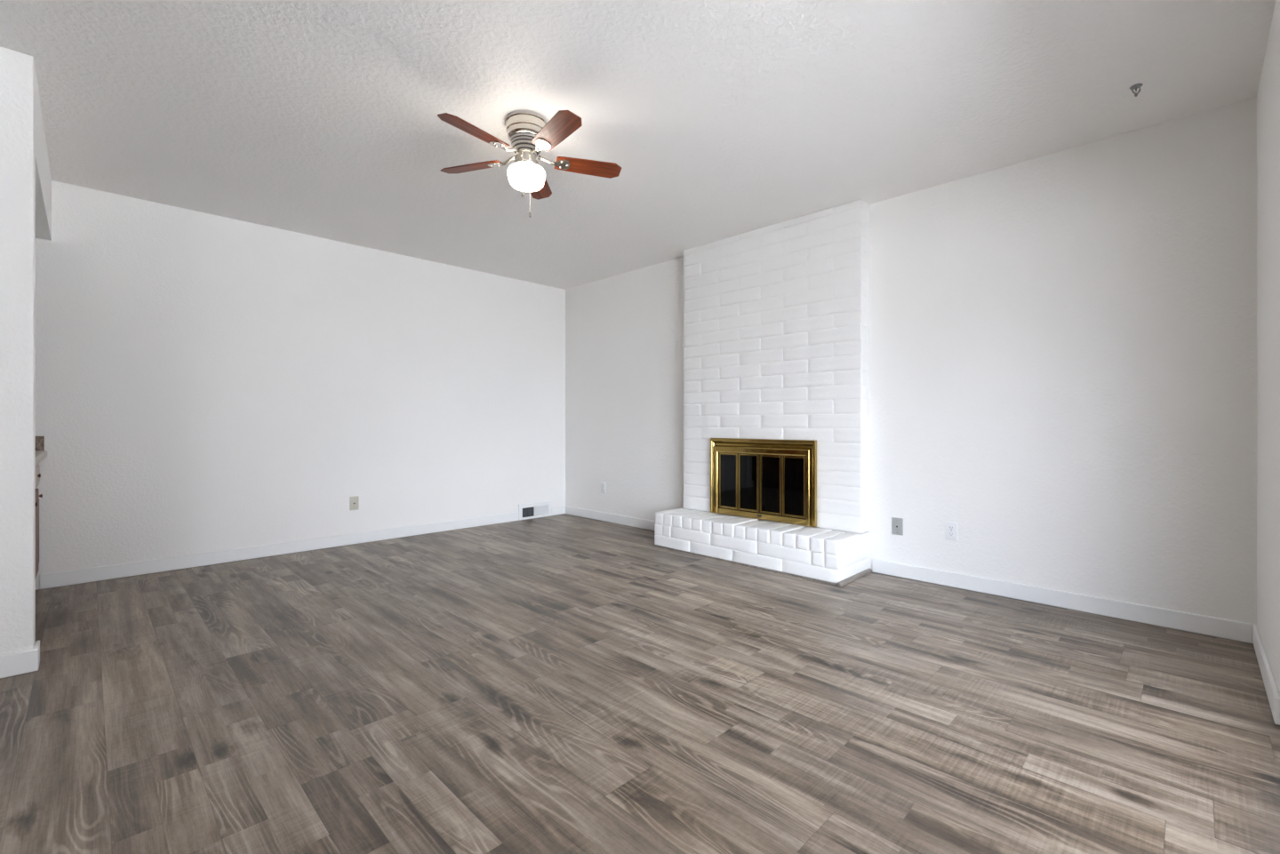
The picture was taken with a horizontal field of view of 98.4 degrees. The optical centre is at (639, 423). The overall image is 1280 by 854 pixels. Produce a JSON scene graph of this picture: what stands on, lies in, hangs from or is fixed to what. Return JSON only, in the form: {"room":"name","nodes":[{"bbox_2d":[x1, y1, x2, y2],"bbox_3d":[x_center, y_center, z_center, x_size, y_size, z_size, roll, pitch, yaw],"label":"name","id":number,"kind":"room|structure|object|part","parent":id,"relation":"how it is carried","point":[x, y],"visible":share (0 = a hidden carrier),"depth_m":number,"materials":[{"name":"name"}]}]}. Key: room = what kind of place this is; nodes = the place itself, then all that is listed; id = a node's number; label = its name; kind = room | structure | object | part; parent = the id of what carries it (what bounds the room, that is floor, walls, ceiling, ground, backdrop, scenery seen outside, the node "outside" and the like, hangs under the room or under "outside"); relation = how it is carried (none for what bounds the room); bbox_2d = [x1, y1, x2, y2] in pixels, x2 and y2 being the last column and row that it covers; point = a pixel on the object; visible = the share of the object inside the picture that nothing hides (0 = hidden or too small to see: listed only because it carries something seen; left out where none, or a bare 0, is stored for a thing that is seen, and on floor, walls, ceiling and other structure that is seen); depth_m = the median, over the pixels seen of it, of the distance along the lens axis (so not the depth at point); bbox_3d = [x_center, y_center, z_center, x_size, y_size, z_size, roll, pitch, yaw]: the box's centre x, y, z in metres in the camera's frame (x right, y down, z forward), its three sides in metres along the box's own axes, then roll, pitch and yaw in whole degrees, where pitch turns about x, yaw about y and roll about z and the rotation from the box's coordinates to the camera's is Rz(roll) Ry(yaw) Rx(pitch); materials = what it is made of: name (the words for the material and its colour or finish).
{"room":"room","nodes":[
{"label":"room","id":0,"kind":"room"},
{"bbox_2d":[0,46,35,655],"bbox_3d":[-3.749,-0.253,1.232,3.240,2.600,0.110,0,0,-45],"label":"wall partition","id":1,"kind":"structure","parent":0,"point":[17,69],"depth_m":2.30,"materials":[{"name":"paint"}]},
{"bbox_2d":[0,640,39,679],"bbox_3d":[-3.744,1.000,1.237,3.254,0.094,0.138,0,0,-45],"label":"baseboard","id":2,"kind":"structure","parent":1,"relation":"attached to","point":[26,661],"depth_m":2.30,"materials":[{"name":"paint"}]},
{"bbox_2d":[35,72,51,240],"bbox_3d":[-4.345,-1.361,1.827,3.240,0.385,1.574,0,0,-45],"label":"wall header","id":3,"kind":"structure","parent":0,"point":[43,172],"depth_m":2.93,"materials":[{"name":"paint"}]},
{"bbox_2d":[35,180,565,590],"bbox_3d":[-3.556,-0.203,3.828,7.465,2.700,0.140,0,0,-45],"label":"wall","id":4,"kind":"structure","parent":0,"point":[205,382],"depth_m":4.33,"materials":[{"name":"paint"}]},
{"bbox_2d":[35,436,44,450],"bbox_3d":[-3.988,0.126,3.280,0.618,0.089,0.020,0,0,-45],"label":"backsplash","id":5,"kind":"structure","parent":4,"relation":"attached to","point":[39,440],"depth_m":3.48,"materials":[{"name":"brown tile"}]},
{"bbox_2d":[39,505,565,589],"bbox_3d":[-2.330,1.000,4.945,4.124,0.094,0.014,0,0,-45],"label":"baseboard","id":6,"kind":"structure","parent":4,"relation":"attached to","point":[54,580],"depth_m":4.27,"materials":[{"name":"paint"}]},
{"bbox_2d":[349,496,358,510],"bbox_3d":[-2.480,0.693,4.798,0.072,0.116,0.010,0,0,-45],"label":"wall jack","id":7,"kind":"object","parent":4,"relation":"attached to","point":[353,500],"visible":1,"depth_m":4.79,"materials":[{"name":"beige plastic"}]},
{"bbox_2d":[518,500,551,520],"bbox_3d":[-1.158,0.961,6.114,0.430,0.171,0.016,0,0,-45],"label":"air vent","id":8,"kind":"object","parent":4,"relation":"in","point":[544,508],"visible":1,"depth_m":6.11,"materials":[{"name":"metal"}]},
{"bbox_2d":[0,0,1275,289],"bbox_3d":[-1.560,-1.613,1.931,7.605,0.120,5.646,0,0,-45],"label":"ceiling","id":9,"kind":"structure","parent":0,"point":[720,119],"depth_m":2.62,"materials":[{"name":"paint"}]},
{"bbox_2d":[437,110,621,217],"bbox_3d":[-0.583,-1.289,2.822,0.961,0.528,0.961,0,0,-45],"label":"ceiling fan","id":10,"kind":"object","parent":9,"relation":"hanging from","point":[529,133],"visible":1,"depth_m":2.78,"materials":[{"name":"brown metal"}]},
{"bbox_3d":[-0.894,-1.367,2.950,0.352,0.006,0.120,0,13,18],"label":"fan blade","id":11,"kind":"part","parent":10,"relation":"part of","materials":[{"name":"brown wood"}]},
{"bbox_3d":[-0.775,-1.367,2.586,0.120,0.006,0.352,16,9,35],"label":"fan blade","id":12,"kind":"part","parent":10,"relation":"part of","materials":[{"name":"brown wood"}]},
{"bbox_3d":[-0.681,-1.373,2.880,0.087,0.040,0.020,0,13,18],"label":"arm","id":13,"kind":"part","parent":10,"relation":"part of","materials":[{"name":"silver metal"}]},
{"bbox_3d":[-0.643,-1.373,2.766,0.020,0.040,0.087,16,9,35],"label":"arm","id":14,"kind":"part","parent":10,"relation":"part of","materials":[{"name":"silver metal"}]},
{"bbox_3d":[-0.584,-1.268,2.850,0.191,0.099,0.191,0,0,-45],"label":"lamp shade","id":15,"kind":"part","parent":10,"relation":"part of","materials":[{"name":"white glass"}]},
{"bbox_3d":[-0.557,-1.210,2.779,0.003,0.317,0.062,0,0,-20],"label":"pull chain","id":16,"kind":"part","parent":10,"relation":"part of","materials":[{"name":"silver metal"}]},
{"bbox_3d":[-0.523,-1.373,2.768,0.020,0.040,0.087,16,-9,-35],"label":"arm","id":17,"kind":"part","parent":10,"relation":"part of","materials":[{"name":"silver metal"}]},
{"bbox_3d":[-0.585,-1.367,3.176,0.120,0.006,0.352,-13,0,0],"label":"fan blade","id":18,"kind":"part","parent":10,"relation":"part of","materials":[{"name":"brown wood"}]},
{"bbox_3d":[-0.488,-1.373,2.883,0.087,0.040,0.020,0,-13,-18],"label":"arm","id":19,"kind":"part","parent":10,"relation":"part of","materials":[{"name":"silver metal"}]},
{"bbox_3d":[-0.392,-1.367,2.586,0.120,0.006,0.352,16,-9,-35],"label":"fan blade","id":20,"kind":"part","parent":10,"relation":"part of","materials":[{"name":"brown wood"}]},
{"bbox_3d":[-0.274,-1.367,2.951,0.352,0.006,0.120,0,-13,-18],"label":"fan blade","id":21,"kind":"part","parent":10,"relation":"part of","materials":[{"name":"brown wood"}]},
{"bbox_2d":[1129,83,1143,96],"bbox_3d":[2.283,-1.528,2.545,0.046,0.048,0.046,0,0,-45],"label":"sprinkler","id":22,"kind":"object","parent":9,"relation":"attached to","point":[1136,86],"visible":1,"depth_m":2.54,"materials":[{"name":"grey metal"}]},
{"bbox_3d":[2.283,-1.549,2.545,0.046,0.006,0.046,0,0,-45],"label":"plate","id":23,"kind":"part","parent":22,"relation":"part of","materials":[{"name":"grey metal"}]},
{"bbox_2d":[0,513,1279,853],"bbox_3d":[-1.560,1.097,1.931,7.325,0.100,5.366,0,0,-45],"label":"floor","id":24,"kind":"structure","parent":0,"point":[564,684],"depth_m":2.02,"materials":[{"name":"wood"}]},
{"bbox_2d":[35,464,42,577],"bbox_3d":[-3.444,0.629,2.740,0.605,0.833,1.552,0,0,-45],"label":"base cabinet","id":25,"kind":"object","parent":24,"relation":"on","point":[37,468],"visible":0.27,"depth_m":3.31,"materials":[{"name":"white wood"}]},
{"bbox_3d":[-3.606,0.664,3.291,0.024,0.515,0.484,0,0,-45],"label":"door","id":26,"kind":"part","parent":25,"relation":"part of","materials":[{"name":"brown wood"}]},
{"bbox_3d":[-3.605,0.311,3.292,0.026,0.152,0.484,0,0,-45],"label":"drawer","id":27,"kind":"part","parent":25,"relation":"part of","materials":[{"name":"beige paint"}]},
{"bbox_2d":[35,436,47,464],"bbox_3d":[-3.438,0.146,2.739,0.632,0.131,1.562,0,0,-45],"label":"countertop","id":28,"kind":"structure","parent":25,"relation":"on","point":[41,453],"depth_m":3.47,"materials":[{"name":"stone"}]},
{"bbox_2d":[654,199,869,583],"bbox_3d":[0.875,-0.253,4.327,0.494,2.599,1.646,0,0,-45],"label":"fireplace","id":29,"kind":"object","parent":24,"relation":"on","point":[776,316],"visible":0.99,"depth_m":4.17,"materials":[{"name":"brick"}]},
{"bbox_2d":[710,438,816,527],"bbox_3d":[0.960,0.439,4.385,0.078,0.632,0.956,0,0,-45],"label":"fireplace screen","id":30,"kind":"object","parent":29,"relation":"on","point":[775,480],"visible":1,"depth_m":4.34,"materials":[{"name":"gold metal"}]},
{"bbox_3d":[0.736,0.475,4.591,0.004,0.430,0.156,0,0,-45],"label":"glass","id":31,"kind":"part","parent":30,"relation":"part of","materials":[{"name":"black glass"}]},
{"bbox_3d":[0.736,0.474,4.590,0.014,0.462,0.192,0,0,-45],"label":"door","id":32,"kind":"part","parent":30,"relation":"part of","materials":[{"name":"black glass"}]},
{"bbox_3d":[0.877,0.475,4.450,0.004,0.430,0.161,0,0,-45],"label":"glass","id":33,"kind":"part","parent":30,"relation":"part of","materials":[{"name":"black glass"}]},
{"bbox_3d":[0.876,0.474,4.450,0.014,0.462,0.196,0,0,-45],"label":"door","id":34,"kind":"part","parent":30,"relation":"part of","materials":[{"name":"black glass"}]},
{"bbox_3d":[0.949,0.733,4.374,0.022,0.044,0.804,0,0,-45],"label":"rail","id":35,"kind":"part","parent":30,"relation":"part of","materials":[{"name":"gold metal"}]},
{"bbox_2d":[721,452,804,519],"bbox_3d":[0.980,0.464,4.405,0.022,0.557,0.796,0,0,-45],"label":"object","id":36,"kind":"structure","parent":30,"relation":"hanging from","point":[731,452],"depth_m":4.41,"materials":[{"name":"black glass"}]},
{"bbox_3d":[1.021,0.474,4.305,0.014,0.462,0.195,0,0,-45],"label":"door","id":37,"kind":"part","parent":30,"relation":"part of","materials":[{"name":"black glass"}]},
{"bbox_3d":[1.021,0.475,4.306,0.004,0.430,0.160,0,0,-45],"label":"glass","id":38,"kind":"part","parent":30,"relation":"part of","materials":[{"name":"black glass"}]},
{"bbox_3d":[1.163,0.474,4.163,0.014,0.462,0.198,0,0,-45],"label":"door","id":39,"kind":"part","parent":30,"relation":"part of","materials":[{"name":"black glass"}]},
{"bbox_3d":[1.164,0.475,4.164,0.004,0.430,0.162,0,0,-45],"label":"glass","id":40,"kind":"part","parent":30,"relation":"part of","materials":[{"name":"black glass"}]},
{"bbox_2d":[565,96,1256,624],"bbox_3d":[1.080,-0.203,4.570,0.140,2.700,5.646,0,0,-45],"label":"wall","id":41,"kind":"structure","parent":0,"point":[1063,344],"depth_m":3.19,"materials":[{"name":"paint"}]},
{"bbox_2d":[600,481,605,493],"bbox_3d":[-0.396,0.687,5.940,0.072,0.116,0.009,0,0,45],"label":"wall outlet","id":42,"kind":"object","parent":41,"relation":"attached to","point":[603,484],"visible":1,"depth_m":5.94,"materials":[{"name":"white plastic"}]},
{"bbox_2d":[653,544,871,586],"bbox_3d":[0.871,1.035,4.309,0.495,0.023,1.670,0,0,-45],"label":"trim","id":43,"kind":"structure","parent":41,"relation":"attached to","point":[857,576],"depth_m":3.84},
{"bbox_2d":[891,517,903,535],"bbox_3d":[1.760,0.704,3.783,0.072,0.116,0.010,0,0,45],"label":"wall jack","id":44,"kind":"object","parent":41,"relation":"attached to","point":[897,524],"visible":1,"depth_m":3.78,"materials":[{"name":"grey metal"}]},
{"bbox_2d":[565,505,1252,643],"bbox_3d":[1.020,1.000,4.521,0.014,0.094,5.352,0,0,-45],"label":"baseboard","id":45,"kind":"structure","parent":41,"relation":"attached to","point":[1235,630],"depth_m":3.15,"materials":[{"name":"paint"}]},
{"bbox_2d":[944,521,957,540],"bbox_3d":[1.997,0.690,3.547,0.072,0.116,0.009,0,0,45],"label":"wall outlet","id":46,"kind":"object","parent":41,"relation":"attached to","point":[950,527],"visible":1,"depth_m":3.55,"materials":[{"name":"white plastic"}]},
{"bbox_2d":[1256,0,1279,696],"bbox_3d":[0.387,-0.203,-0.016,7.325,2.700,0.140,0,0,-45],"label":"wall","id":47,"kind":"structure","parent":0,"point":[1268,92],"depth_m":2.24,"materials":[{"name":"paint"}]},
{"bbox_2d":[1252,624,1279,725],"bbox_3d":[0.333,1.000,0.038,7.325,0.094,0.014,0,0,-45],"label":"baseboard","id":48,"kind":"structure","parent":47,"relation":"attached to","point":[1271,690],"depth_m":2.14,"materials":[{"name":"paint"}]}
]}

